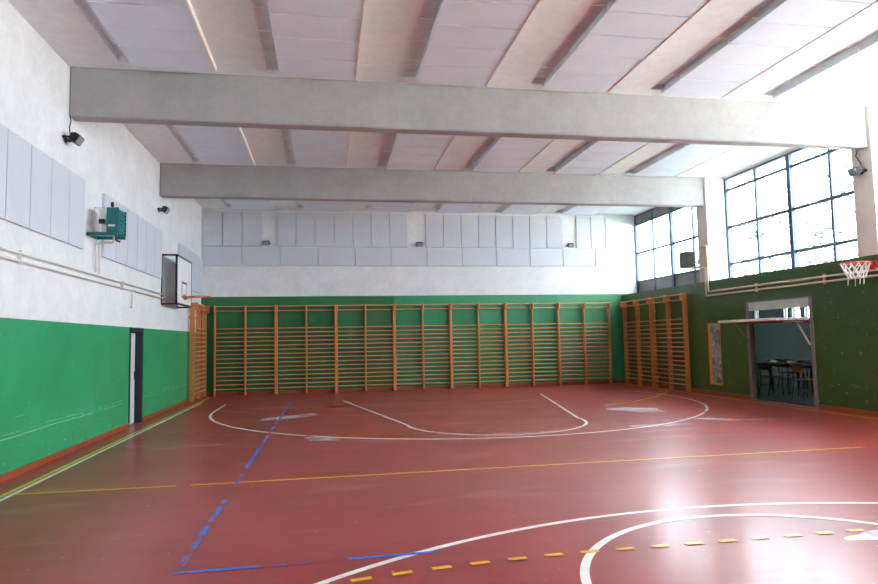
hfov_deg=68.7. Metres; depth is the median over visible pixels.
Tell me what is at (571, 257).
acoustic panel
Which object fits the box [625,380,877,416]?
baseboard
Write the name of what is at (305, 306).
wall bars
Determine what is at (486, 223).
acoustic panel
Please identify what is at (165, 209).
floodlight
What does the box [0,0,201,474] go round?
wall
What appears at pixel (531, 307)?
wall bars
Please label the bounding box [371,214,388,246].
acoustic panel
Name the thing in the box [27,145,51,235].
acoustic panel
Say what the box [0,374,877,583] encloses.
floor
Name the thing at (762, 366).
chair
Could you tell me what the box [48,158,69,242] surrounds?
acoustic panel
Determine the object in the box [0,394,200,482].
baseboard
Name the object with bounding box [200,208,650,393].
wall
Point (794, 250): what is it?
window
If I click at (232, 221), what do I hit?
acoustic panel
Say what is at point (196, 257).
acoustic panel
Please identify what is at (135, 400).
door
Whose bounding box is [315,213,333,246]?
acoustic panel
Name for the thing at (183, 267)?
basketball hoop
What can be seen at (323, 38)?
panel strip
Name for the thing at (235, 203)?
panel strip
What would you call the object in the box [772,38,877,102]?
panel strip
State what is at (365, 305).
wall bars
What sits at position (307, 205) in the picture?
panel strip
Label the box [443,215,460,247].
acoustic panel
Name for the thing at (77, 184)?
acoustic panel
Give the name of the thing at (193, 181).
ceiling beam
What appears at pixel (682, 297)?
wall bars
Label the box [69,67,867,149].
ceiling beam
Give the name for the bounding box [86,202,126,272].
heater
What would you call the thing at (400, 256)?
acoustic panel
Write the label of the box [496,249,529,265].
acoustic panel
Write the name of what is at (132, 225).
acoustic panel
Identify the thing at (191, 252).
acoustic panel
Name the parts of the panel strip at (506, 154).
panel, panel, panel, panel, panel, edge trim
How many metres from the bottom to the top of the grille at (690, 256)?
0.340 m
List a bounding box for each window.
[634,207,699,292]
[724,148,856,277]
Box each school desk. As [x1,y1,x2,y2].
[756,362,804,394]
[766,359,811,386]
[797,364,813,395]
[803,360,811,387]
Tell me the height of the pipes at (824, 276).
1.320 m
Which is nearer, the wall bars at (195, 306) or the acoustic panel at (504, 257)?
the wall bars at (195, 306)
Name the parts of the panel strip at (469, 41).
panel, panel, panel, panel, panel, edge trim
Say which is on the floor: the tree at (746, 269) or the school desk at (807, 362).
the school desk at (807, 362)
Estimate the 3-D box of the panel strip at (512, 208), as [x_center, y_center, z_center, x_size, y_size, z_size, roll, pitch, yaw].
[2.742,-2.669,18.295,1.330,0.077,4.200,0,-4,-10]
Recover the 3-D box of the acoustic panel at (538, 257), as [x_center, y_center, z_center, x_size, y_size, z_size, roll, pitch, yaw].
[3.440,-1.103,20.619,1.084,0.545,0.050,0,-4,-10]
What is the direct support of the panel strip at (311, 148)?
attached to the ceiling
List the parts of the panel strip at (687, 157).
panel, panel, panel, panel, edge trim, panel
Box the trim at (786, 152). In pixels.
[634,148,798,215]
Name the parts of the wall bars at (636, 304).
post, post, post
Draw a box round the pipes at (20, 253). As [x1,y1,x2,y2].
[0,246,174,307]
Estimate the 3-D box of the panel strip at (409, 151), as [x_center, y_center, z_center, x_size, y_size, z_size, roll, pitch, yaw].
[-0.409,-3.015,12.837,1.330,0.077,4.200,0,-4,-10]
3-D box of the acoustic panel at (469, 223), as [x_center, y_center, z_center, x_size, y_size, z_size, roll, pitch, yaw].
[0.956,-1.905,20.249,0.540,1.035,0.050,0,-4,-10]
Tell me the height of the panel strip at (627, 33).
0.077 m
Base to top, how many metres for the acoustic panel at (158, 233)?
1.050 m
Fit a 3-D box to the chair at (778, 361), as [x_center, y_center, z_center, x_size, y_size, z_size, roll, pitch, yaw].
[9.429,2.219,17.348,0.441,0.791,0.380,0,-4,-10]
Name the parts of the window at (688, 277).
louvre panel, louvre panel, louvre panel, louvre panel, louvre panel, louvre panel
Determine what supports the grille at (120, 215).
attached to the heater at (113, 220)
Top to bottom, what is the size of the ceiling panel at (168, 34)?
0.077 m
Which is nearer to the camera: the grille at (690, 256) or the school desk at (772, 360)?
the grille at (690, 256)
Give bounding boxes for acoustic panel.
[0,123,7,218]
[2,129,31,227]
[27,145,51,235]
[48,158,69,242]
[66,170,85,248]
[101,193,116,260]
[114,202,127,265]
[127,209,137,268]
[135,216,146,272]
[146,222,154,275]
[154,227,161,278]
[178,243,184,257]
[185,247,189,260]
[190,251,193,290]
[193,253,198,292]
[198,257,202,293]
[203,211,221,245]
[203,247,241,265]
[223,212,241,246]
[242,247,279,265]
[243,212,261,246]
[277,212,295,246]
[281,248,317,265]
[296,213,314,246]
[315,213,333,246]
[319,248,354,265]
[334,213,351,246]
[353,213,370,246]
[355,248,390,265]
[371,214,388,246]
[390,214,407,247]
[392,248,426,265]
[425,215,442,247]
[427,248,461,265]
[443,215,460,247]
[460,215,477,247]
[462,249,495,265]
[478,215,495,247]
[495,216,512,247]
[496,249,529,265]
[512,216,529,247]
[529,216,545,247]
[530,249,562,265]
[546,216,562,247]
[562,249,594,265]
[575,217,590,248]
[590,217,604,248]
[595,249,620,265]
[604,217,619,248]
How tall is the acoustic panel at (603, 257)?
0.545 m
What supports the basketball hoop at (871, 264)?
attached to the wall at (845, 316)
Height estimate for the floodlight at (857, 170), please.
0.477 m
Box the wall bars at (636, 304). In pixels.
[620,298,653,386]
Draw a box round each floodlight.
[62,115,84,145]
[157,206,169,213]
[262,240,270,245]
[415,242,422,246]
[566,243,573,247]
[848,150,866,176]
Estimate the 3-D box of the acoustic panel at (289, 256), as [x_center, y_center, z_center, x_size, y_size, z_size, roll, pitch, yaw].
[-4.187,-1.056,19.289,1.084,0.545,0.050,0,-4,-10]
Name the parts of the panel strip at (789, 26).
panel, panel, panel, panel, panel, panel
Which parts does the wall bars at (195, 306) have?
post, post, post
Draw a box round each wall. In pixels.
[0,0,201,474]
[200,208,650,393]
[622,254,877,411]
[753,307,811,377]
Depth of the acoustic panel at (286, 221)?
19.26 m
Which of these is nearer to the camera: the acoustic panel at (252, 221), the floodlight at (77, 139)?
the floodlight at (77, 139)
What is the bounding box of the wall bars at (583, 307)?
[558,302,611,384]
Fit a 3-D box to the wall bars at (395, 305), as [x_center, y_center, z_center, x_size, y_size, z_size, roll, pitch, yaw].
[-0.484,1.660,19.610,1.746,2.615,0.225,0,-4,-10]
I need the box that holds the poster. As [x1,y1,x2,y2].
[708,323,722,384]
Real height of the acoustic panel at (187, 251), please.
1.050 m
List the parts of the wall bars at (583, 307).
post, post, post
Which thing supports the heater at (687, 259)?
attached to the wall at (845, 316)
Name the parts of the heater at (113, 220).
motor, casing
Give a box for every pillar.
[696,177,734,281]
[851,106,877,256]
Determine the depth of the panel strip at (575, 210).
20.03 m
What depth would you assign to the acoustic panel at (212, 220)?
18.90 m
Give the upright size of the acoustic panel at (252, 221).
1.035 m
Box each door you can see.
[128,327,143,426]
[718,296,818,408]
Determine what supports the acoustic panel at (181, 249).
attached to the wall at (64, 338)
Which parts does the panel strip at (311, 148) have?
panel, panel, panel, panel, panel, edge trim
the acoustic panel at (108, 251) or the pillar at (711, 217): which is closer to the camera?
the acoustic panel at (108, 251)
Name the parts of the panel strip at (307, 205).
panel, panel, panel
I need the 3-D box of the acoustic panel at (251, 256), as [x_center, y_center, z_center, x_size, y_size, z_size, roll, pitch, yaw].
[-5.276,-1.049,19.099,1.084,0.545,0.050,0,-4,-10]
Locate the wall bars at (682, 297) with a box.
[648,293,690,391]
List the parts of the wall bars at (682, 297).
post, post, post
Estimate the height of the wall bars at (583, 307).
2.615 m
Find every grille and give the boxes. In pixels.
[116,207,126,235]
[687,253,694,265]
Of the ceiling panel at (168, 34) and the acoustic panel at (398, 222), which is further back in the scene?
the acoustic panel at (398, 222)
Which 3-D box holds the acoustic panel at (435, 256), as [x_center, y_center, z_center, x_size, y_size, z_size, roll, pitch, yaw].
[0.171,-1.083,20.049,1.084,0.545,0.050,0,-4,-10]
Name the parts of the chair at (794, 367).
leg, backrest, leg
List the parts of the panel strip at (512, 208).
panel, panel, panel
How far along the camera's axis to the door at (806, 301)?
13.55 m
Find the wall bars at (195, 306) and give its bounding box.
[188,302,209,401]
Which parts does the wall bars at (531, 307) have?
post, post, post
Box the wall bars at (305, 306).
[276,304,336,394]
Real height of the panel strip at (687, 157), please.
0.077 m
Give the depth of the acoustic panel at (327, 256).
19.45 m
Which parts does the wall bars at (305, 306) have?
post, post, post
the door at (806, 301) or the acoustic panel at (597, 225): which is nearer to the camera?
the door at (806, 301)
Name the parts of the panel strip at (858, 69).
panel, panel, panel, edge trim, panel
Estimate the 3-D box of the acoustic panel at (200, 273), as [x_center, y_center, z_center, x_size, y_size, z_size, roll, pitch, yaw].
[-6.872,-0.476,18.475,0.040,1.050,0.581,0,-4,-10]
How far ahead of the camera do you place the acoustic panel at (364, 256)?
19.64 m
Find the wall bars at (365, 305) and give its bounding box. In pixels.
[336,304,394,392]
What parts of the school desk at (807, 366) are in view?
leg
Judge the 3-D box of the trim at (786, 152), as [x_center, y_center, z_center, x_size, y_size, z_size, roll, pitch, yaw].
[8.618,-3.468,9.280,0.160,0.045,24.460,0,-4,-10]
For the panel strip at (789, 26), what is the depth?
8.74 m
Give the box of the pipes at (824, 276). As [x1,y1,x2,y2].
[689,246,877,296]
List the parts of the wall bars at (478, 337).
post, post, post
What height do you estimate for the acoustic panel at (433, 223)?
1.035 m
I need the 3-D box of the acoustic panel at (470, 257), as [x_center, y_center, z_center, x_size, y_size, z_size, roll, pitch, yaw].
[1.261,-1.089,20.239,1.084,0.545,0.050,0,-4,-10]
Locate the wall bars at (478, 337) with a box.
[451,303,506,388]
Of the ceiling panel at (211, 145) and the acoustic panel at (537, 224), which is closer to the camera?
the ceiling panel at (211, 145)
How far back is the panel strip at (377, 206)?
18.95 m
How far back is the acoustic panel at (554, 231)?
20.71 m
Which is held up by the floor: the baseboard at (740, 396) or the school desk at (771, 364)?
the school desk at (771, 364)
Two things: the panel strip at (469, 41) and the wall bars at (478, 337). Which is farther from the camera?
the wall bars at (478, 337)
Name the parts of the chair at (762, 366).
backrest, seat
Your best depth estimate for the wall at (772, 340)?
22.57 m
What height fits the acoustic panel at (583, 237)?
1.035 m
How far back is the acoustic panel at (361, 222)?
19.65 m
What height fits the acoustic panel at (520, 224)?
1.035 m
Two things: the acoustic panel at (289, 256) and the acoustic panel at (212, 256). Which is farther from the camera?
the acoustic panel at (289, 256)
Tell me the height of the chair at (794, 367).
0.791 m
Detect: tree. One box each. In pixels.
[691,166,820,312]
[768,163,857,316]
[781,150,857,262]
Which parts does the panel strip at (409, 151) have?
panel, panel, panel, panel, panel, edge trim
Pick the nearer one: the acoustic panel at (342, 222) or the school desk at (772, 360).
the school desk at (772, 360)
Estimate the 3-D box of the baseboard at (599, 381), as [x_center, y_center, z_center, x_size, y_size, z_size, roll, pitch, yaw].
[-0.426,2.923,19.650,13.061,0.100,0.022,0,-4,-10]
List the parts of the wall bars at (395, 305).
post, post, post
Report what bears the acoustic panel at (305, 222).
attached to the wall at (280, 285)
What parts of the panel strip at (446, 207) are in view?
panel, panel, panel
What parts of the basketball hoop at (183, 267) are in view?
board frame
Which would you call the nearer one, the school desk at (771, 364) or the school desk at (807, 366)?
the school desk at (807, 366)
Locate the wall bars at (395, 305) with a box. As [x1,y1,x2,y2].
[394,303,451,390]
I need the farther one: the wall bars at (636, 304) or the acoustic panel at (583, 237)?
the acoustic panel at (583, 237)
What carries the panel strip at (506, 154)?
attached to the ceiling
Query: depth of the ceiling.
9.26 m
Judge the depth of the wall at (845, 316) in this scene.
13.53 m
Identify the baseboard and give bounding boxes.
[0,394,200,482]
[206,380,624,395]
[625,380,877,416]
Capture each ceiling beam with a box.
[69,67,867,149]
[160,163,703,207]
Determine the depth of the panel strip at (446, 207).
19.33 m
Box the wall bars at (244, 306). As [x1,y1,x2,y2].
[213,305,275,396]
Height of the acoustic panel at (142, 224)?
1.050 m
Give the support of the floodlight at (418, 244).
attached to the wall at (280, 285)
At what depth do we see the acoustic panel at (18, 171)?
7.57 m
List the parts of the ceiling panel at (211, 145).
panel, panel, panel, panel, panel, edge trim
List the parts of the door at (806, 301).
tilted panel, support arm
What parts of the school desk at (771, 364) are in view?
leg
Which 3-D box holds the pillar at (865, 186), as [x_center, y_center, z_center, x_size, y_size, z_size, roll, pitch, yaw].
[7.957,-1.972,11.599,0.705,2.659,0.450,0,-4,-10]
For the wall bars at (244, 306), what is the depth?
18.68 m
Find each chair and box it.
[758,362,783,395]
[777,360,800,389]
[790,364,813,399]
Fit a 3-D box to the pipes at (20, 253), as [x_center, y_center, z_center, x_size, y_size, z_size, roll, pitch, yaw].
[-4.577,-0.436,5.371,0.059,0.460,21.750,0,-4,-10]
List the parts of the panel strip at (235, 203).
panel, panel, panel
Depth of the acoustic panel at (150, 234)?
13.23 m
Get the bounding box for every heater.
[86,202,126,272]
[679,251,699,268]
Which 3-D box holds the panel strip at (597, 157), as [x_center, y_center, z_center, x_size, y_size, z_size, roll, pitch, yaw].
[3.571,-3.039,13.531,1.330,0.077,4.200,0,-4,-10]
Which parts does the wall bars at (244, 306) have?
post, post, post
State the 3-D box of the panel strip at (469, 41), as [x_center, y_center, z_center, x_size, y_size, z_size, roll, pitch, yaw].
[0.462,-3.404,7.827,1.330,0.077,4.200,0,-4,-10]
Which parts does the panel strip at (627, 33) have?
panel, panel, panel, panel, panel, edge trim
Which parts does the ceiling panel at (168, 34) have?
panel, panel, panel, panel, edge trim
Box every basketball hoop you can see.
[161,254,210,307]
[840,260,877,285]
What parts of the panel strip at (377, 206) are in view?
panel, panel, panel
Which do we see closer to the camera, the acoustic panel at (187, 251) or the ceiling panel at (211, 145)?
the ceiling panel at (211, 145)
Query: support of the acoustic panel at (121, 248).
attached to the wall at (64, 338)
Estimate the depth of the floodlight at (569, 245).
20.61 m
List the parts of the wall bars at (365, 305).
post, post, post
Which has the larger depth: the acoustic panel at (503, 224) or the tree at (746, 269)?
the tree at (746, 269)
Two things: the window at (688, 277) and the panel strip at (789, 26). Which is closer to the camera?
the panel strip at (789, 26)
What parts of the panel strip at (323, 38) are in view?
panel, panel, panel, panel, edge trim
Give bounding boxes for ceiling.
[8,0,877,214]
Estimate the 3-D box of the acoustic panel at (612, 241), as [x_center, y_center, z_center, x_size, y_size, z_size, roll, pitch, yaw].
[5.673,-1.934,21.072,0.478,1.035,0.050,0,-4,-10]
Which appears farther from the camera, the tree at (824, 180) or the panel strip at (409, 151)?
the tree at (824, 180)
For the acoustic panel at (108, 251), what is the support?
attached to the wall at (64, 338)
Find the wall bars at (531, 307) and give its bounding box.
[505,302,560,386]
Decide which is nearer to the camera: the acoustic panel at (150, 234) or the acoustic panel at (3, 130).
the acoustic panel at (3, 130)
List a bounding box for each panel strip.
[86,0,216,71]
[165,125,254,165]
[227,199,272,209]
[251,0,365,78]
[279,129,350,168]
[302,201,342,210]
[366,202,413,211]
[379,133,456,170]
[408,0,540,85]
[434,203,481,212]
[472,137,555,172]
[499,204,548,213]
[543,0,712,91]
[553,140,650,175]
[561,205,612,214]
[632,144,738,177]
[661,0,877,97]
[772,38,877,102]
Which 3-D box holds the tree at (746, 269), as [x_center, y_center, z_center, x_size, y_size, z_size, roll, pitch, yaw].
[14.826,-1.375,29.758,5.382,10.097,5.509,-2,-4,12]
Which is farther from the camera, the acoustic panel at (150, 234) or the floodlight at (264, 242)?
the floodlight at (264, 242)
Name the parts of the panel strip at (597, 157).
panel, panel, panel, panel, panel, edge trim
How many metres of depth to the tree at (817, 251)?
37.57 m
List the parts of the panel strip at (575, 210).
panel, panel, panel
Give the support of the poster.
attached to the wall at (845, 316)

